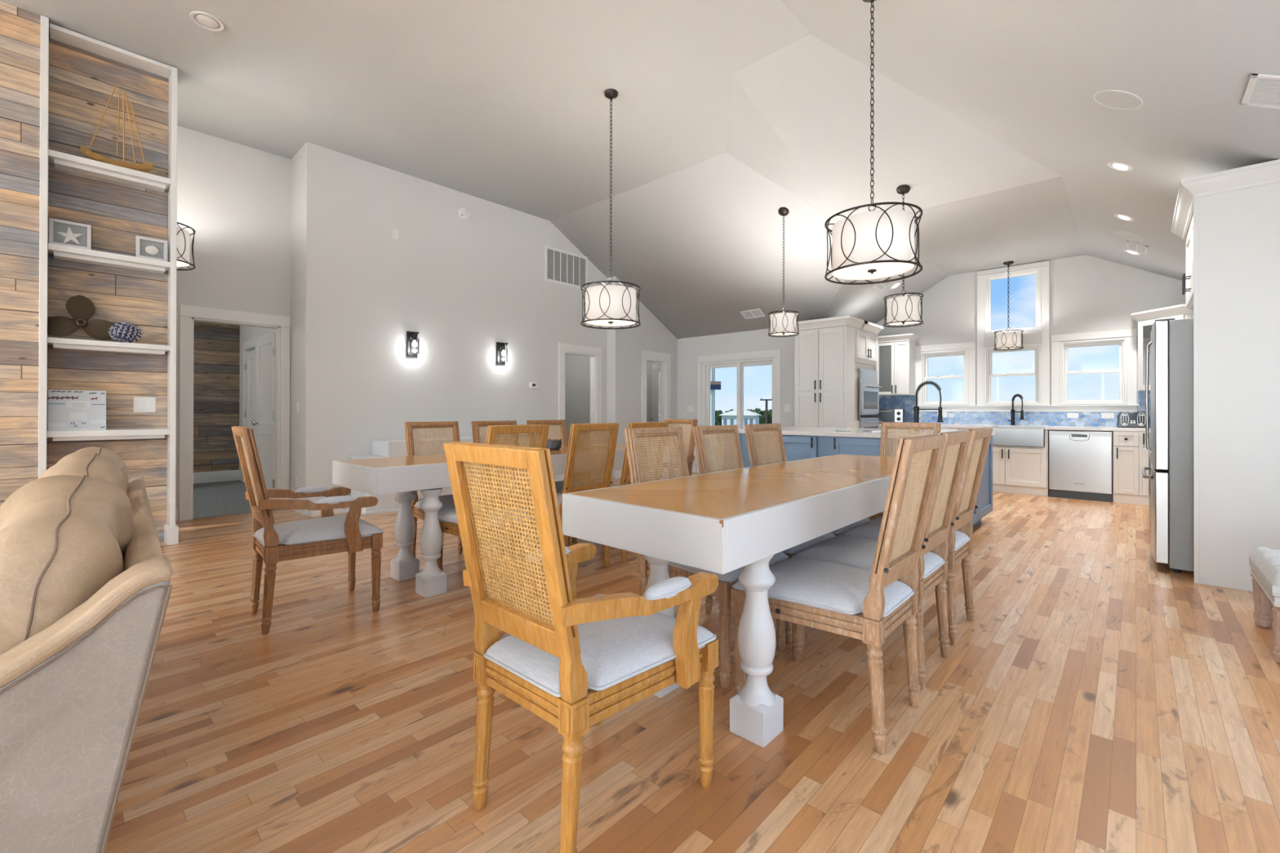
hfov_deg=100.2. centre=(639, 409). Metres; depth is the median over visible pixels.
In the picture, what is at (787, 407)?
light switch
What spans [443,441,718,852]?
armchair
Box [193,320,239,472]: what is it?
wall
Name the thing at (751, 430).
chair
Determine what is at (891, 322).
diffuser
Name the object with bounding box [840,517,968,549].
seat cushion
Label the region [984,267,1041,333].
window
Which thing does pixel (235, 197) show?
wall
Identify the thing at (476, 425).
chair
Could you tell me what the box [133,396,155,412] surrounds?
light switch
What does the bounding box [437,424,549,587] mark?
chair
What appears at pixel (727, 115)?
ceiling
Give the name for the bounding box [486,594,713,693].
seat cushion
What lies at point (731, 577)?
seat cushion
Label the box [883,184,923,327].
drum pendant
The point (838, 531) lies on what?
seat cushion
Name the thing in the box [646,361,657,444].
wall
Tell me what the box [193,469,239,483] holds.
baseboard
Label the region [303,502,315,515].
baseboard
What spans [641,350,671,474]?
trim
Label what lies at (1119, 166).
recessed light
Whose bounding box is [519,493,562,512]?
seat cushion
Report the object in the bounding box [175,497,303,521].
baseboard
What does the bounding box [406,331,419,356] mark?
wall sconce
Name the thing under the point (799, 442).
kitchen island
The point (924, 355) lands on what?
window
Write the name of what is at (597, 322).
diffuser
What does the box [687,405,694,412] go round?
light switch
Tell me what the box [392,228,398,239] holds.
blank plate
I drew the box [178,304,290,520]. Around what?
trim
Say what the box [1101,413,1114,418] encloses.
wall socket
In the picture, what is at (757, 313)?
ceiling vent
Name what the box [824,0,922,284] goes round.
drum pendant
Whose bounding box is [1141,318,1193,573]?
refrigerator
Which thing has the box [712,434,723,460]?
ground
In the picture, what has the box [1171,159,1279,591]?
tall cabinet
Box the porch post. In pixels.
[710,368,715,458]
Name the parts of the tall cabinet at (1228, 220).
handle, handle, door, door, crown moulding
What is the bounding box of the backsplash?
[879,391,1151,426]
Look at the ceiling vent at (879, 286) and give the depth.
7.66 m
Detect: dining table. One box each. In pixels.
[332,443,668,598]
[562,453,943,747]
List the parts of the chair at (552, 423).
frame, cane panel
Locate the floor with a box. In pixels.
[105,462,1279,852]
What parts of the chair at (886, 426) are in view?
seat frame, cane panel, frame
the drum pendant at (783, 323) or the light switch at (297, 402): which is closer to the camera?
the light switch at (297, 402)
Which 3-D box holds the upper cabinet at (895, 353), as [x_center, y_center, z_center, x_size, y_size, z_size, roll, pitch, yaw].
[4.167,-0.706,8.665,0.575,0.953,0.410,0,0,43]
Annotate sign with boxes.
[710,381,720,389]
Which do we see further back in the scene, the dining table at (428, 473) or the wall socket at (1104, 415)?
the wall socket at (1104, 415)
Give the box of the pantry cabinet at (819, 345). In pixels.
[794,315,883,427]
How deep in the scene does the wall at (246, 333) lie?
8.28 m
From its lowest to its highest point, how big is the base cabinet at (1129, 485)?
0.873 m
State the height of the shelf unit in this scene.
3.957 m
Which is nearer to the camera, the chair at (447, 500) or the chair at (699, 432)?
the chair at (699, 432)
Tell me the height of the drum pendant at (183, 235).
1.546 m
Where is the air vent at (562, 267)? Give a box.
[544,244,587,289]
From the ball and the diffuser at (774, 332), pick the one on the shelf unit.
the ball
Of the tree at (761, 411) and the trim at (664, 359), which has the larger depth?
the tree at (761, 411)
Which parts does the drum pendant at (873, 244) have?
chain, lamp shade, wire frame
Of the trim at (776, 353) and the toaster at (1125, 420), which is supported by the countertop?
the toaster at (1125, 420)
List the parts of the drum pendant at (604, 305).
wire frame, lamp shade, chain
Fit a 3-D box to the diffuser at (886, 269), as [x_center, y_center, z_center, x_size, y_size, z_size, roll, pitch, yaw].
[1.370,-0.828,3.158,0.438,0.006,0.438,0,0,43]
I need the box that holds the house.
[715,409,761,443]
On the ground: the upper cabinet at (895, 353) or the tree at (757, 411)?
the tree at (757, 411)
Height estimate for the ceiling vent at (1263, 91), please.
0.172 m
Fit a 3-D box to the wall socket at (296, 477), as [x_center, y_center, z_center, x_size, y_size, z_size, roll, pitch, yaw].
[-3.757,0.800,5.861,0.070,0.115,0.006,0,0,43]
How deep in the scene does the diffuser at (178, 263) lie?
4.85 m
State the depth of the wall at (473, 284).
6.65 m
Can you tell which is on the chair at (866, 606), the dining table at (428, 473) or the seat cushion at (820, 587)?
the seat cushion at (820, 587)
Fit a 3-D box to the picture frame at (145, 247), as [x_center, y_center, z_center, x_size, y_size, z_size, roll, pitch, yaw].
[-3.997,-1.310,4.380,0.039,0.181,0.190,0,0,43]
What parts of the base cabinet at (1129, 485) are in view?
drawer, door, door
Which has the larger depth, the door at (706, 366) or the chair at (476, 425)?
the door at (706, 366)
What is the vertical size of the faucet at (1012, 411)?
0.224 m
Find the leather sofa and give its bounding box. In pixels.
[0,445,172,852]
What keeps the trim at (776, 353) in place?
attached to the wall at (688, 348)
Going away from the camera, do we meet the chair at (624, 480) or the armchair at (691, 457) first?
the chair at (624, 480)
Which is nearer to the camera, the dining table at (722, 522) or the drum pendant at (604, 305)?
the dining table at (722, 522)
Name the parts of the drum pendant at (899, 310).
wire frame, lamp shade, chain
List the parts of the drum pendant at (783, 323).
wire frame, lamp shade, chain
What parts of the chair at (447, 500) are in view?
leg, seat frame, frame, cane panel, leg, leg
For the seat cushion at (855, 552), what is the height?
0.070 m
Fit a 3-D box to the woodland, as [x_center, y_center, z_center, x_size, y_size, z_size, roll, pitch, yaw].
[45.447,5.105,238.475,44.018,10.544,48.380,0,0,43]
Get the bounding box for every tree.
[715,409,723,425]
[752,408,764,422]
[759,410,770,424]
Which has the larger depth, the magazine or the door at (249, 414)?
the door at (249, 414)
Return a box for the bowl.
[546,438,562,449]
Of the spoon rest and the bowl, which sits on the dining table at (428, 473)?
the bowl
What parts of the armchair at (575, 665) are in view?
leg, cane panel, frame, armrest, leg, seat frame, leg, armrest, leg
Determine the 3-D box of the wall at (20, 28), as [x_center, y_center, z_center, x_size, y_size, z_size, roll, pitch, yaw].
[-6.999,-0.879,1.253,0.370,3.960,7.518,0,0,43]
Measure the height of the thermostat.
0.084 m
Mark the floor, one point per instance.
(1096, 696)
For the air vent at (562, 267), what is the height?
0.530 m
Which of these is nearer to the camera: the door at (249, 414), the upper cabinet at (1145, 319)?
the upper cabinet at (1145, 319)
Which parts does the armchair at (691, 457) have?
armrest, cane panel, frame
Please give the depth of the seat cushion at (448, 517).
3.29 m
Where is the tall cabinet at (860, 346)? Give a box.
[844,325,877,427]
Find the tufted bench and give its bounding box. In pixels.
[1248,546,1279,663]
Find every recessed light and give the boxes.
[189,10,224,31]
[889,281,901,289]
[1106,161,1133,171]
[1113,213,1133,221]
[1123,248,1140,254]
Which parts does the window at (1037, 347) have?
sash, sash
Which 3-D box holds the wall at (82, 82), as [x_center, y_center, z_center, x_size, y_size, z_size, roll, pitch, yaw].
[-4.282,-0.865,4.354,0.140,3.960,0.720,0,0,43]
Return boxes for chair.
[404,421,504,570]
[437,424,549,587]
[471,420,559,556]
[514,422,618,567]
[526,419,595,493]
[571,422,668,562]
[623,426,788,688]
[692,424,835,644]
[731,434,946,754]
[743,423,871,536]
[791,430,971,688]
[839,427,992,642]
[867,422,941,519]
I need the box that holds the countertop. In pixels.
[879,422,1151,431]
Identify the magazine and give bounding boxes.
[47,389,106,431]
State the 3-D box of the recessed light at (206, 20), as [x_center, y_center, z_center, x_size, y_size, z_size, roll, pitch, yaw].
[-3.170,-2.844,3.918,0.200,0.023,0.200,0,0,43]
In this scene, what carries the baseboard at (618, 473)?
attached to the wall at (624, 346)
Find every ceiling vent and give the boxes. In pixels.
[739,308,765,319]
[871,277,892,290]
[1126,240,1148,253]
[1240,73,1279,109]
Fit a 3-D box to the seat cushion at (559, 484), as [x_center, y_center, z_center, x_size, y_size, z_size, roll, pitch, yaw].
[-0.601,0.667,4.644,0.533,0.070,0.501,0,0,43]
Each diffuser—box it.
[176,260,188,266]
[586,320,634,325]
[773,331,794,334]
[832,262,913,278]
[888,320,918,324]
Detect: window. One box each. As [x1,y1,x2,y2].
[915,342,976,405]
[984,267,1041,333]
[984,343,1041,404]
[1050,328,1137,404]
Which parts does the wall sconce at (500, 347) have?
lamp shade, bulb, lamp arm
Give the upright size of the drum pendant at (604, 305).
2.080 m
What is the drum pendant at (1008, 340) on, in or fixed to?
hanging from the ceiling
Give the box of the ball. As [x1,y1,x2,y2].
[107,322,142,342]
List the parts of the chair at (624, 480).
leg, leg, cane panel, frame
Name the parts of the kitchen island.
door, door, door, door, panel, panel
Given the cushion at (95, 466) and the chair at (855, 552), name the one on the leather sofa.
the cushion at (95, 466)
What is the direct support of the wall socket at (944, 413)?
attached to the backsplash
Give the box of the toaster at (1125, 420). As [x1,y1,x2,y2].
[1117,412,1149,427]
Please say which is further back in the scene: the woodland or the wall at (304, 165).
the woodland
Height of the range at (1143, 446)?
0.912 m
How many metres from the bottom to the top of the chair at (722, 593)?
1.026 m
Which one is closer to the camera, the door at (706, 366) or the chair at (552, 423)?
the chair at (552, 423)
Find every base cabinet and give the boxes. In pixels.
[879,426,958,430]
[958,427,1051,496]
[1112,431,1148,505]
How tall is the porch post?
2.620 m
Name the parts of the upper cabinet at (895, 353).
door glass, door, crown moulding, door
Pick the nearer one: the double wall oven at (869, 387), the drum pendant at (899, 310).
the drum pendant at (899, 310)
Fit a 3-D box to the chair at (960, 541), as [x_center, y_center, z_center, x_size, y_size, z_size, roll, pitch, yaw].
[1.477,0.608,2.869,0.637,1.026,0.521,0,0,43]
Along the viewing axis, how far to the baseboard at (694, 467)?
9.65 m
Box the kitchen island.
[723,426,995,530]
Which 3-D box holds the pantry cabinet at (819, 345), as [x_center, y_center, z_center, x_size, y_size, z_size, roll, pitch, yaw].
[2.881,-0.054,7.887,0.925,2.385,1.295,0,0,43]
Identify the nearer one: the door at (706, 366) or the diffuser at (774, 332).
the diffuser at (774, 332)
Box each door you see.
[244,349,255,435]
[253,331,275,498]
[649,362,660,465]
[702,357,774,471]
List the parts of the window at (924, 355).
sash, sash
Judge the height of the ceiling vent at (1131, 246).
0.104 m
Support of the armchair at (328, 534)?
on the floor
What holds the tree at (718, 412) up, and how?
on the ground
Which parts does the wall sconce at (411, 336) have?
lamp shade, bulb, lamp arm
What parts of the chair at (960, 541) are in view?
seat frame, leg, leg, frame, cane panel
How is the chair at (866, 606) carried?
on the floor
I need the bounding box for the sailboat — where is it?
[80,85,153,172]
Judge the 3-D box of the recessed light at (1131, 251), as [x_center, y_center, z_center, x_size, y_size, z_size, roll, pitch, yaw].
[5.758,-1.844,6.261,0.150,0.088,0.170,0,0,38]
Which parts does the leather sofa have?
sofa panel, sofa panel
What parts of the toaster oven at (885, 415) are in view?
glass door, control panel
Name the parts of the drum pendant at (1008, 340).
wire frame, lamp shade, chain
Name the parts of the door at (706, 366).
handle, sliding panel, fixed panel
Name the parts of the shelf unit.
shelf, shelf, shelf, shelf, rail, post, post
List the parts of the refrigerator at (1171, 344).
door handle, door handle, door handle, door, freezer drawer, door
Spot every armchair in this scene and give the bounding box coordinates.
[231,426,383,635]
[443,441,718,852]
[628,418,697,479]
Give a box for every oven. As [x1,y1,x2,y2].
[859,368,881,428]
[877,408,904,422]
[1148,455,1150,497]
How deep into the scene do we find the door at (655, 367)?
9.99 m
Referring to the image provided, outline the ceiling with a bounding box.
[0,0,1279,338]
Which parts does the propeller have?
blade, blade, blade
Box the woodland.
[715,408,772,425]
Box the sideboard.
[306,434,564,516]
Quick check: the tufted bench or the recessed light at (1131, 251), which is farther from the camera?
the recessed light at (1131, 251)
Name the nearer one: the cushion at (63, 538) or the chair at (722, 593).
the cushion at (63, 538)
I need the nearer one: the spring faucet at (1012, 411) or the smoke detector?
the smoke detector
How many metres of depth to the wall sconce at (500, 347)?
7.36 m
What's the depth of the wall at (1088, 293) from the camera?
7.47 m
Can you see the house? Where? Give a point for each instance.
(730, 418)
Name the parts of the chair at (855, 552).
leg, seat frame, leg, leg, cane panel, frame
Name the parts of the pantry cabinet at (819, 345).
door, door, door, door, crown moulding, crown moulding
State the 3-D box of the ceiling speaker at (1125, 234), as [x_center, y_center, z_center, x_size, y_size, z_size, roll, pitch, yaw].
[5.228,-1.857,5.715,0.228,0.131,0.256,0,0,40]
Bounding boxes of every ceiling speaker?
[1093,89,1143,109]
[1115,231,1143,240]
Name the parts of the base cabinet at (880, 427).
drawer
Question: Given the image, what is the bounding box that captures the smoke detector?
[458,207,470,219]
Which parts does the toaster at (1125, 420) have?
lever panel, lever panel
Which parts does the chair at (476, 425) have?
cane panel, frame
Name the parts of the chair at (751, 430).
frame, cane panel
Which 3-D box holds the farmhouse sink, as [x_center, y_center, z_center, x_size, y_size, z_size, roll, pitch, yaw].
[5.228,0.376,7.359,0.580,0.240,0.475,0,0,43]
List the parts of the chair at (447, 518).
seat frame, frame, cane panel, leg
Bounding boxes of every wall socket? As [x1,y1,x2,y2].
[295,476,297,488]
[937,411,946,417]
[1066,413,1078,417]
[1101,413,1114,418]
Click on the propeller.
(82, 308)
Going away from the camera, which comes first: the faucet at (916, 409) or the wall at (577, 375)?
the faucet at (916, 409)
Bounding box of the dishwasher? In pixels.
[1048,429,1112,502]
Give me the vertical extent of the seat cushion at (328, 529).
0.070 m
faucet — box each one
[913,380,943,431]
[913,406,919,431]
[1007,394,1024,425]
[1010,409,1015,425]
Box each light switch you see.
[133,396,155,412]
[296,401,299,413]
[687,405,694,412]
[783,404,791,412]
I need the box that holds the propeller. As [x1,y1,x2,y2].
[47,294,113,340]
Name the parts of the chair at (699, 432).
leg, frame, cane panel, leg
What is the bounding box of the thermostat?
[529,382,537,388]
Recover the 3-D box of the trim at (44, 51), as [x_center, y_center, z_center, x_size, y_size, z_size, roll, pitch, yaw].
[-4.336,-0.865,3.888,0.075,3.958,0.040,0,0,43]
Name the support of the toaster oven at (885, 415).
on the countertop
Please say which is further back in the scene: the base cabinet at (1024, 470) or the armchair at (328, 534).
the base cabinet at (1024, 470)
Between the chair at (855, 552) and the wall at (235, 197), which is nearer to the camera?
the chair at (855, 552)
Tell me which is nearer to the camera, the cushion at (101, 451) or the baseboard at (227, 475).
the cushion at (101, 451)
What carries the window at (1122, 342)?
attached to the wall at (1088, 293)
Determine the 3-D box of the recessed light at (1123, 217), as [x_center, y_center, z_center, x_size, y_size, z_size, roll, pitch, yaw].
[4.729,-1.878,5.228,0.150,0.088,0.170,0,0,38]
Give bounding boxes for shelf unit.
[46,22,178,545]
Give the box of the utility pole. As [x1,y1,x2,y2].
[760,397,772,423]
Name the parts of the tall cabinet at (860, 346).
door, door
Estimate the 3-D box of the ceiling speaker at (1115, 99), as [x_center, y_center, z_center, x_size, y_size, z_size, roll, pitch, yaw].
[2.904,-1.883,3.251,0.228,0.131,0.256,0,0,40]
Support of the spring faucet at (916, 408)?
on the kitchen island
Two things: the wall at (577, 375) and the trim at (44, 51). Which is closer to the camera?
the trim at (44, 51)
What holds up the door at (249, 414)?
in the wall at (246, 333)
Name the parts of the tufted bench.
leg, tufted seat, leg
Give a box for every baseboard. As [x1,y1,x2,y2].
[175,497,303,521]
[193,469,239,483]
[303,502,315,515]
[615,470,622,479]
[677,465,696,472]
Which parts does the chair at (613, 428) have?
leg, frame, cane panel, leg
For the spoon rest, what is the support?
on the kitchen island
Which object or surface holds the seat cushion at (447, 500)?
on the chair at (447, 500)
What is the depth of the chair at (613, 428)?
3.64 m
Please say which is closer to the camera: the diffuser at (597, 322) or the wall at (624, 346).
the diffuser at (597, 322)
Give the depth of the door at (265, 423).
6.27 m
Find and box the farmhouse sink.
[991,426,1044,447]
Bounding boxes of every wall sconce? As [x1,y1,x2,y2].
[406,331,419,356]
[496,342,507,364]
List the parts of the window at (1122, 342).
sash, sash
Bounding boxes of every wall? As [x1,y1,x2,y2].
[0,0,48,504]
[46,33,168,542]
[46,118,290,508]
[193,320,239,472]
[239,325,275,481]
[289,142,319,502]
[318,146,607,499]
[564,354,590,472]
[606,275,677,478]
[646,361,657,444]
[677,328,794,472]
[875,254,1185,494]
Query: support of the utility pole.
on the ground
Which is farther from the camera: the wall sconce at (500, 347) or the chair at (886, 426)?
the wall sconce at (500, 347)
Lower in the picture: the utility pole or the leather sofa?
the leather sofa
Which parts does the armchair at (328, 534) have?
cane panel, frame, leg, leg, armrest, seat frame, armrest, leg, leg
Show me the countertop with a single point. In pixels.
(943, 425)
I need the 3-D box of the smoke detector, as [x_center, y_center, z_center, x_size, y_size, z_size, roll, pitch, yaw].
[-2.291,-2.563,6.988,0.038,0.156,0.156,0,0,43]
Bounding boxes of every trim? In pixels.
[38,14,48,477]
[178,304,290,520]
[242,330,275,482]
[558,342,602,478]
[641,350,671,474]
[697,348,781,473]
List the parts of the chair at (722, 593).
leg, frame, cane panel, seat frame, leg, leg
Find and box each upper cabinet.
[877,333,919,395]
[1131,303,1191,391]
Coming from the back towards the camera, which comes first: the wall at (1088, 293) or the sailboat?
the wall at (1088, 293)
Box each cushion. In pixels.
[0,475,133,654]
[37,453,127,495]
[55,446,128,487]
[254,514,382,545]
[415,493,479,511]
[438,505,531,527]
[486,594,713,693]
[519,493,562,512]
[555,480,595,493]
[669,551,786,583]
[733,556,912,615]
[783,532,834,555]
[793,534,943,576]
[831,517,871,535]
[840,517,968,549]
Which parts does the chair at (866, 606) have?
leg, leg, seat frame, leg, frame, cane panel, leg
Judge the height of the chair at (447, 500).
1.026 m
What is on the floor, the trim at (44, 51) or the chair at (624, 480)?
the chair at (624, 480)
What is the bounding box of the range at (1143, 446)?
[1141,431,1151,526]
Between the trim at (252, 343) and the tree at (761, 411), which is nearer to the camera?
the trim at (252, 343)
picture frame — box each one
[48,217,91,249]
[135,235,167,261]
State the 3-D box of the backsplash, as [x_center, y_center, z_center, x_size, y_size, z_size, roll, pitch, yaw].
[5.185,0.003,7.309,4.930,0.475,1.030,0,0,43]
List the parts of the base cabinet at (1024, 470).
door, door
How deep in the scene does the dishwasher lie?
6.75 m
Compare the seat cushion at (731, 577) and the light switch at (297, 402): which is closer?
the seat cushion at (731, 577)
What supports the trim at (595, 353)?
attached to the wall at (473, 284)
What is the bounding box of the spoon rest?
[835,429,852,431]
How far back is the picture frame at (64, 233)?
4.04 m
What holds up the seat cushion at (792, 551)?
on the chair at (699, 432)
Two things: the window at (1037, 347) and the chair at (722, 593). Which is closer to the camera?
the chair at (722, 593)
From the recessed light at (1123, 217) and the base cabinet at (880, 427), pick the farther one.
the base cabinet at (880, 427)
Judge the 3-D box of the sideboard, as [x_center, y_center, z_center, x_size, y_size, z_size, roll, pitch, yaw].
[-2.294,0.743,6.662,0.457,0.765,3.140,0,0,43]
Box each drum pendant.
[176,222,195,270]
[580,88,640,328]
[768,207,799,337]
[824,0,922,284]
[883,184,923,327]
[993,261,1023,350]
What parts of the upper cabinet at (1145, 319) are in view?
door glass, door, crown moulding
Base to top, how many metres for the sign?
0.200 m

